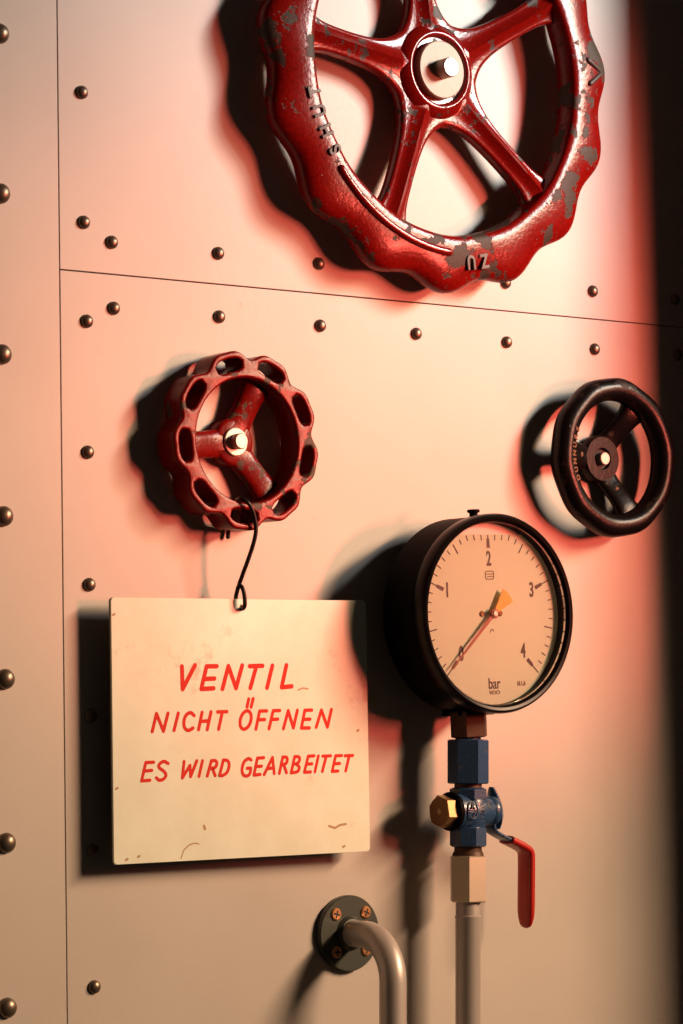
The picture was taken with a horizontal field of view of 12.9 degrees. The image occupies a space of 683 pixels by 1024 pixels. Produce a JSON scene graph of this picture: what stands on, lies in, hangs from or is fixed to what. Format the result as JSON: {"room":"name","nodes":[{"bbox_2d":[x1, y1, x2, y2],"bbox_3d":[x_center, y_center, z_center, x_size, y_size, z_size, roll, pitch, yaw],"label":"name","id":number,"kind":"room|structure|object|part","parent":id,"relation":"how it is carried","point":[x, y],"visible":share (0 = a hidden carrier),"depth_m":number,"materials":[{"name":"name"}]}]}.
{"room":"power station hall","nodes":[
{"label":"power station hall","id":0,"kind":"room"},
{"bbox_2d":[59,269,682,327],"bbox_3d":[-0.012,-0.099,2.436,2.600,2.400,0.027,2,-5,-38],"label":"wall","id":1,"kind":"structure","parent":0,"point":[59,269],"depth_m":2.44,"materials":[{"name":"brown"}]},
{"bbox_2d":[0,0,66,1023],"bbox_3d":[-0.575,-0.121,1.967,0.933,2.200,0.008,2,-5,-38],"label":"metal sheet","id":2,"kind":"object","parent":1,"relation":"attached to","point":[32,812],"visible":1,"depth_m":2.23,"materials":[{"name":"grey metal"}]},
{"bbox_2d":[56,0,682,326],"bbox_3d":[0.355,-0.673,2.752,1.466,1.025,0.006,2,-5,-38],"label":"metal sheet","id":3,"kind":"object","parent":1,"relation":"attached to","point":[172,165],"visible":0.82,"depth_m":2.44,"materials":[{"name":"grey metal"}]},
{"bbox_2d":[256,0,604,293],"bbox_3d":[0.077,-0.361,2.479,0.367,0.366,0.045,2,-5,-38],"label":"handwheel","id":4,"kind":"object","parent":3,"relation":"attached to","point":[430,67],"visible":1,"depth_m":2.46,"materials":[{"name":"red metal"}]},
{"bbox_2d":[414,40,463,99],"bbox_3d":[0.080,-0.363,2.476,0.048,0.048,0.007,2,-5,-38],"label":"washer","id":5,"kind":"object","parent":4,"relation":"in","point":[438,64],"depth_m":2.47,"materials":[{"name":"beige metal"}]},
{"bbox_3d":[0.077,-0.362,2.480,0.016,0.016,0.042,2,-5,-38],"label":"stem","id":6,"kind":"part","parent":4,"relation":"part of","materials":[{"name":"silver metal"}]},
{"bbox_2d":[59,270,682,1023],"bbox_3d":[0.373,0.425,2.678,1.466,1.174,0.006,2,-5,-38],"label":"metal sheet","id":7,"kind":"object","parent":1,"relation":"attached to","point":[425,414],"visible":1,"depth_m":2.44,"materials":[{"name":"grey metal"}]},
{"bbox_2d":[157,351,317,531],"bbox_3d":[-0.082,-0.054,2.337,0.139,0.139,0.030,2,-5,-38],"label":"handwheel","id":8,"kind":"object","parent":7,"relation":"attached to","point":[229,442],"visible":0.99,"depth_m":2.33,"materials":[{"name":"red metal"}]},
{"bbox_2d":[223,427,247,455],"bbox_3d":[-0.082,-0.054,2.339,0.022,0.022,0.003,2,-5,-38],"label":"washer","id":9,"kind":"object","parent":8,"relation":"in","point":[235,439],"depth_m":2.33,"materials":[{"name":"silver metal"}]},
{"bbox_3d":[-0.084,-0.054,2.341,0.012,0.012,0.022,2,-5,-38],"label":"stem","id":10,"kind":"part","parent":8,"relation":"part of","materials":[{"name":"silver metal"}]},
{"bbox_2d":[226,496,257,610],"bbox_3d":[-0.079,0.033,2.328,0.014,0.088,0.035,2,-5,-38],"label":"wire hook","id":11,"kind":"object","parent":8,"relation":"hanging from","point":[239,586],"visible":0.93,"depth_m":2.32,"materials":[{"name":"black metal"}]},
{"bbox_2d":[109,597,369,864],"bbox_3d":[-0.076,0.166,2.319,0.244,0.198,0.003,2,-5,-38],"label":"warning sign","id":12,"kind":"object","parent":11,"relation":"hanging from","point":[235,733],"visible":1,"depth_m":2.31,"materials":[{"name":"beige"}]},
{"bbox_3d":[-0.076,0.166,2.320,0.244,0.198,0.001,2,-5,-38],"label":"plate","id":13,"kind":"part","parent":12,"relation":"part of","materials":[{"name":"white"}]},
{"bbox_2d":[316,895,406,1023],"bbox_3d":[0.027,0.434,2.358,0.060,0.264,0.073,2,-5,-38],"label":"pipe","id":14,"kind":"object","parent":7,"relation":"attached to","point":[349,933],"visible":1,"depth_m":2.37,"materials":[{"name":"grey metal"}]},
{"bbox_2d":[450,847,485,1023],"bbox_3d":[0.101,0.441,2.415,0.031,0.345,0.029,4,-6,-38],"label":"pipe","id":15,"kind":"object","parent":7,"relation":"attached to","point":[467,864],"visible":0.99,"depth_m":2.42,"materials":[{"name":"beige metal"}]},
{"bbox_2d":[429,737,534,927],"bbox_3d":[0.116,0.260,2.441,0.098,0.156,0.033,4,-6,-38],"label":"valve","id":16,"kind":"object","parent":15,"relation":"attached to","point":[468,811],"visible":1,"depth_m":2.42,"materials":[{"name":"blue paint"}]},
{"bbox_2d":[383,509,572,737],"bbox_3d":[0.110,0.090,2.439,0.165,0.188,0.056,0,-4,-38],"label":"pressure gauge","id":17,"kind":"object","parent":16,"relation":"on","point":[478,609],"visible":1,"depth_m":2.42,"materials":[{"name":"black metal"}]},
{"bbox_3d":[0.125,0.081,2.420,0.146,0.146,0.002,0,-4,-38],"label":"glass","id":18,"kind":"part","parent":17,"relation":"part of","materials":[{"name":"clear glass"}]},
{"bbox_3d":[0.135,0.257,2.456,0.042,0.040,0.014,4,-6,-38],"label":"lever","id":19,"kind":"part","parent":16,"relation":"part of","materials":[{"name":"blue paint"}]},
{"bbox_2d":[550,378,674,537],"bbox_3d":[0.227,-0.046,2.578,0.137,0.137,0.038,2,-5,-38],"label":"handwheel","id":20,"kind":"object","parent":7,"relation":"attached to","point":[597,457],"visible":1,"depth_m":2.58,"materials":[{"name":"paint"}]},
{"bbox_3d":[0.221,-0.045,2.586,0.016,0.016,0.016,2,-5,-38],"label":"stem","id":21,"kind":"part","parent":20,"relation":"part of","materials":[{"name":"silver metal"}]}
]}

